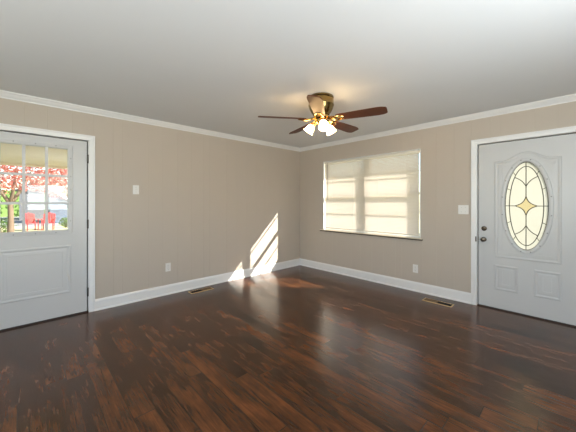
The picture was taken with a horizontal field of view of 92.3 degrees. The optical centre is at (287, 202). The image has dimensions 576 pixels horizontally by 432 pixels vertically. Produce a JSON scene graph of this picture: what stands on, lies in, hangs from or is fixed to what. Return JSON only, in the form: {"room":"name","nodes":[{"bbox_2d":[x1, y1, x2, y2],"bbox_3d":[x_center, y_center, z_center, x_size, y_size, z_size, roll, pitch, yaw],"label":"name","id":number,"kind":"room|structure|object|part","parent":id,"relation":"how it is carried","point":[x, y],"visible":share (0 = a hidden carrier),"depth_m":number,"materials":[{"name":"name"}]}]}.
{"room":"empty living room","nodes":[
{"label":"empty living room","id":0,"kind":"room"},
{"bbox_2d":[0,98,299,298],"bbox_3d":[-1.993,0.095,3.826,6.000,2.440,0.200,0,0,-43],"label":"wall","id":1,"kind":"structure","parent":0,"point":[204,205],"depth_m":4.05,"materials":[{"name":"beige paint"}]},
{"bbox_2d":[0,131,88,329],"bbox_3d":[-2.721,0.286,2.998,0.920,2.024,0.111,0,0,-43],"label":"door","id":2,"kind":"structure","parent":1,"relation":"in","point":[43,273],"depth_m":3.06,"materials":[{"name":"white paint"}]},
{"bbox_3d":[-2.738,-0.148,3.004,0.628,1.009,0.032,0,0,-44],"label":"lite frame","id":3,"kind":"part","parent":2,"relation":"part of","materials":[{"name":"white paint"}]},
{"bbox_2d":[0,123,94,331],"bbox_3d":[-2.788,0.258,3.057,1.056,2.114,0.222,0,0,-43],"label":"door frame","id":4,"kind":"structure","parent":1,"relation":"attached to","point":[90,140],"depth_m":3.31,"materials":[{"name":"white paint"}]},
{"bbox_2d":[133,185,138,193],"bbox_3d":[-2.011,-0.166,3.659,0.074,0.120,0.017,0,0,-43],"label":"light switch","id":5,"kind":"object","parent":1,"relation":"attached to","point":[135,187],"visible":1,"depth_m":3.66,"materials":[{"name":"white plastic"}]},
{"bbox_2d":[0,90,299,151],"bbox_3d":[-1.904,-1.093,3.732,6.000,0.064,0.060,0,0,-43],"label":"crown molding","id":6,"kind":"structure","parent":1,"relation":"attached to","point":[3,94],"depth_m":3.55,"materials":[{"name":"white paint"}]},
{"bbox_2d":[165,263,170,271],"bbox_3d":[-1.712,0.926,3.950,0.074,0.120,0.009,0,0,-43],"label":"wall outlet","id":7,"kind":"object","parent":1,"relation":"attached to","point":[167,265],"visible":1,"depth_m":3.94,"materials":[{"name":"white plastic"}]},
{"bbox_2d":[95,258,299,310],"bbox_3d":[-1.037,1.246,4.578,3.578,0.138,0.026,0,0,-43],"label":"baseboard","id":8,"kind":"structure","parent":1,"relation":"attached to","point":[136,296],"depth_m":4.09,"materials":[{"name":"white paint"}]},
{"bbox_2d":[0,265,575,431],"bbox_3d":[-0.100,1.389,1.831,6.400,0.150,5.700,0,0,-43],"label":"floor","id":9,"kind":"structure","parent":0,"point":[299,348],"depth_m":2.23,"materials":[{"name":"brown wood"}]},
{"bbox_2d":[189,287,213,293],"bbox_3d":[-1.296,1.310,4.130,0.356,0.009,0.132,0,0,-43],"label":"floor vent","id":10,"kind":"object","parent":9,"relation":"in","point":[206,288],"visible":1,"depth_m":4.12,"materials":[{"name":"brown metal"}]},
{"bbox_2d":[423,298,453,306],"bbox_3d":[1.966,1.310,3.632,0.132,0.009,0.356,0,0,-43],"label":"floor vent","id":11,"kind":"object","parent":9,"relation":"in","point":[424,299],"visible":1,"depth_m":3.62,"materials":[{"name":"brown metal"}]},
{"bbox_2d":[0,0,575,147],"bbox_3d":[-0.100,-1.185,1.831,6.400,0.120,5.700,0,0,-43],"label":"ceiling","id":12,"kind":"structure","parent":0,"point":[220,66],"depth_m":2.12,"materials":[{"name":"paint"}]},
{"bbox_2d":[258,92,387,134],"bbox_3d":[0.386,-0.928,2.986,1.247,0.396,1.297,0,0,-43],"label":"ceiling fan","id":13,"kind":"object","parent":12,"relation":"hanging from","point":[321,104],"visible":1,"depth_m":2.84,"materials":[{"name":"brown wood"}]},
{"bbox_3d":[-0.062,-0.883,2.889,0.500,0.040,0.141,0,0,-9],"label":"blade","id":14,"kind":"part","parent":13,"relation":"part of","materials":[{"name":"brown wood"}]},
{"bbox_3d":[0.166,-0.883,3.327,0.141,0.040,0.500,0,0,-27],"label":"blade","id":15,"kind":"part","parent":13,"relation":"part of","materials":[{"name":"brown wood"}]},
{"bbox_3d":[0.226,-0.791,3.009,0.111,0.122,0.118,0,0,-44],"label":"lamp shade","id":16,"kind":"part","parent":13,"relation":"part of","materials":[{"name":"white glass"}]},
{"bbox_3d":[0.266,-0.883,2.541,0.141,0.040,0.500,0,0,12],"label":"blade","id":17,"kind":"part","parent":13,"relation":"part of","materials":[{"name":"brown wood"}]},
{"bbox_3d":[0.362,-0.791,2.808,0.111,0.122,0.113,0,0,-44],"label":"lamp shade","id":18,"kind":"part","parent":13,"relation":"part of","materials":[{"name":"white glass"}]},
{"bbox_3d":[0.469,-0.791,3.026,0.119,0.122,0.112,0,0,-44],"label":"lamp shade","id":19,"kind":"part","parent":13,"relation":"part of","materials":[{"name":"white glass"}]},
{"bbox_3d":[0.651,-0.883,3.248,0.501,0.040,0.142,0,0,-44],"label":"blade","id":20,"kind":"part","parent":13,"relation":"part of","materials":[{"name":"brown wood"}]},
{"bbox_3d":[0.726,-0.883,2.757,0.500,0.040,0.141,0,0,28],"label":"blade","id":21,"kind":"part","parent":13,"relation":"part of","materials":[{"name":"brown wood"}]},
{"bbox_2d":[300,101,575,292],"bbox_3d":[2.148,0.095,3.965,0.200,2.440,5.300,0,0,-43],"label":"wall","id":22,"kind":"structure","parent":0,"point":[443,257],"depth_m":3.95,"materials":[{"name":"beige paint"}]},
{"bbox_2d":[320,149,422,240],"bbox_3d":[1.370,-0.114,4.782,0.266,1.343,1.912,0,0,-43],"label":"window","id":23,"kind":"structure","parent":22,"relation":"in","point":[409,237],"depth_m":4.63,"materials":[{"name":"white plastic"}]},
{"bbox_3d":[1.296,0.533,4.714,0.066,0.013,1.908,0,0,-44],"label":"sill","id":24,"kind":"part","parent":23,"relation":"part of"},
{"bbox_2d":[325,150,419,235],"bbox_3d":[1.323,-0.136,4.713,0.052,1.269,1.766,0,0,-43],"label":"window blind","id":25,"kind":"object","parent":23,"relation":"attached to","point":[386,200],"visible":1,"depth_m":4.59,"materials":[{"name":"beige fabric"}]},
{"bbox_3d":[1.165,-0.129,4.886,0.032,1.210,0.002,0,0,-44],"label":"ladder cord","id":26,"kind":"part","parent":25,"relation":"part of","materials":[{"name":"beige fabric"}]},
{"bbox_3d":[1.326,0.487,4.715,0.024,0.022,1.762,0,0,-44],"label":"rail","id":27,"kind":"part","parent":25,"relation":"part of","materials":[{"name":"beige fabric"}]},
{"bbox_3d":[1.808,-0.129,4.208,0.032,1.210,0.002,0,0,-44],"label":"ladder cord","id":28,"kind":"part","parent":25,"relation":"part of","materials":[{"name":"beige fabric"}]},
{"bbox_2d":[300,258,470,303],"bbox_3d":[1.304,1.246,4.691,0.026,0.138,3.084,0,0,-43],"label":"baseboard","id":29,"kind":"structure","parent":22,"relation":"attached to","point":[465,297],"depth_m":4.30,"materials":[{"name":"white paint"}]},
{"bbox_2d":[413,264,417,272],"bbox_3d":[1.884,0.983,4.092,0.009,0.120,0.074,0,0,-43],"label":"wall outlet","id":30,"kind":"object","parent":22,"relation":"attached to","point":[415,267],"visible":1,"depth_m":4.09,"materials":[{"name":"white plastic"}]},
{"bbox_2d":[300,94,575,151],"bbox_3d":[2.054,-1.093,3.876,0.060,0.064,5.300,0,0,-43],"label":"crown molding","id":31,"kind":"structure","parent":22,"relation":"attached to","point":[568,98],"depth_m":3.64,"materials":[{"name":"white paint"}]},
{"bbox_2d":[458,205,468,213],"bbox_3d":[2.307,0.097,3.641,0.017,0.120,0.120,0,0,-43],"label":"light switch","id":32,"kind":"object","parent":22,"relation":"attached to","point":[462,209],"visible":1,"depth_m":3.64,"materials":[{"name":"white plastic"}]},
{"bbox_2d":[471,126,575,327],"bbox_3d":[2.804,0.258,3.259,0.222,2.114,1.060,0,0,-43],"label":"door frame","id":33,"kind":"structure","parent":22,"relation":"attached to","point":[475,144],"depth_m":3.54,"materials":[{"name":"white paint"}]},
{"bbox_2d":[479,133,575,325],"bbox_3d":[2.746,0.286,3.191,0.111,2.024,0.924,0,0,-43],"label":"door","id":34,"kind":"structure","parent":22,"relation":"in","point":[527,188],"depth_m":3.19,"materials":[{"name":"white paint"}]},
{"bbox_3d":[2.769,0.043,3.217,0.006,1.040,0.400,0,0,-44],"label":"oval glass","id":35,"kind":"part","parent":34,"relation":"part of","materials":[{"name":"white glass"}]},
{"bbox_3d":[2.758,0.043,3.207,0.044,1.112,0.472,0,0,-44],"label":"oval frame","id":36,"kind":"part","parent":34,"relation":"part of","materials":[{"name":"white paint"}]},
{"label":"outside","id":37,"kind":"structure","parent":0,"visible":0},
{"bbox_2d":[1,213,419,232],"bbox_3d":[-6.632,1.714,13.073,80.000,0.200,100.000,0,0,-43],"label":"ground","id":38,"kind":"structure","parent":37,"point":[58,227],"depth_m":17.05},
{"bbox_2d":[0,171,12,193],"bbox_3d":[-24.172,-0.923,21.243,4.988,5.080,4.060,0,0,-43],"label":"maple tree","id":39,"kind":"object","parent":38,"relation":"on","point":[2,171],"visible":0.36,"depth_m":22.57,"materials":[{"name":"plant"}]},
{"bbox_2d":[0,218,16,232],"bbox_3d":[-13.320,1.185,12.947,0.952,0.870,0.963,0,0,-43],"label":"shrub","id":40,"kind":"object","parent":38,"relation":"on","point":[2,221],"visible":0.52,"depth_m":12.88,"materials":[{"name":"green plant"}]},
{"bbox_2d":[25,213,39,230],"bbox_3d":[-14.781,1.115,15.896,0.720,1.000,0.620,0,0,29],"label":"lawn chair","id":41,"kind":"object","parent":38,"relation":"on","point":[31,215],"visible":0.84,"depth_m":16.01,"materials":[{"name":"red paint"}]},
{"bbox_3d":[-15.016,0.914,16.028,0.180,0.600,0.530,0,0,29],"label":"backrest","id":42,"kind":"part","parent":41,"relation":"part of","materials":[{"name":"red paint"}]},
{"bbox_2d":[0,165,66,231],"bbox_3d":[-11.454,-0.497,12.126,3.829,4.230,2.998,0,0,-43],"label":"maple tree","id":43,"kind":"object","parent":38,"relation":"on","point":[10,207],"visible":0.38,"depth_m":11.94,"materials":[{"name":"red plant"}]},
{"bbox_2d":[0,183,66,216],"bbox_3d":[-29.712,-0.196,31.631,24.305,3.963,1.302,0,0,-43],"label":"hedge","id":44,"kind":"object","parent":38,"relation":"on","point":[3,208],"visible":0.08,"depth_m":30.24,"materials":[{"name":"green plant"}]},
{"bbox_2d":[40,212,55,229],"bbox_3d":[-14.162,1.115,16.347,0.620,1.000,0.720,0,0,-32],"label":"lawn chair","id":45,"kind":"object","parent":38,"relation":"on","point":[53,218],"visible":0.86,"depth_m":16.54,"materials":[{"name":"red paint"}]},
{"bbox_3d":[-14.305,0.914,16.576,0.530,0.600,0.180,0,0,-32],"label":"backrest","id":46,"kind":"part","parent":45,"relation":"part of","materials":[{"name":"red paint"}]},
{"bbox_2d":[32,168,66,199],"bbox_3d":[-15.122,-0.544,19.500,4.386,4.323,3.173,0,0,-43],"label":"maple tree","id":47,"kind":"object","parent":38,"relation":"on","point":[64,187],"visible":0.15,"depth_m":18.67,"materials":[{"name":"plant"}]},
{"bbox_2d":[59,217,66,227],"bbox_3d":[-14.214,1.296,17.730,0.760,0.693,0.699,0,0,-27],"label":"shrub","id":48,"kind":"object","parent":38,"relation":"on","point":[64,222],"visible":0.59,"depth_m":17.60,"materials":[{"name":"green plant"}]},
{"bbox_3d":[-3.770,1.585,5.118,7.600,0.060,4.080,0,0,-43],"label":"patio slab","id":49,"kind":"object","parent":38,"relation":"on","visible":0},
{"bbox_2d":[0,143,66,168],"bbox_3d":[-3.698,0.234,5.187,7.000,2.760,4.100,0,0,-43],"label":"roof","id":50,"kind":"structure","parent":49,"relation":"on","point":[10,154],"depth_m":5.35,"materials":[{"name":"beige"}]},
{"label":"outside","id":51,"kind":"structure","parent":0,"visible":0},
{"bbox_2d":[0,217,60,227],"bbox_3d":[-20.743,1.605,27.943,60.000,0.020,19.000,0,0,-43],"label":"road","id":52,"kind":"structure","parent":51,"point":[17,221],"depth_m":20.80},
{"bbox_2d":[15,183,44,219],"bbox_3d":[-24.840,-0.136,26.812,2.300,3.500,4.600,0,0,-43],"label":"house","id":53,"kind":"structure","parent":52,"relation":"on","point":[37,210],"depth_m":25.41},
{"bbox_3d":[-23.271,-0.185,25.523,0.700,0.600,0.030,0,0,-44],"label":"door panel","id":54,"kind":"part","parent":53,"relation":"part of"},
{"bbox_2d":[48,186,66,222],"bbox_3d":[-18.471,0.174,23.151,2.600,2.880,4.480,0,0,-43],"label":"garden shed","id":55,"kind":"object","parent":52,"relation":"on","point":[60,210],"visible":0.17,"depth_m":21.25,"materials":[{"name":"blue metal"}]}
]}

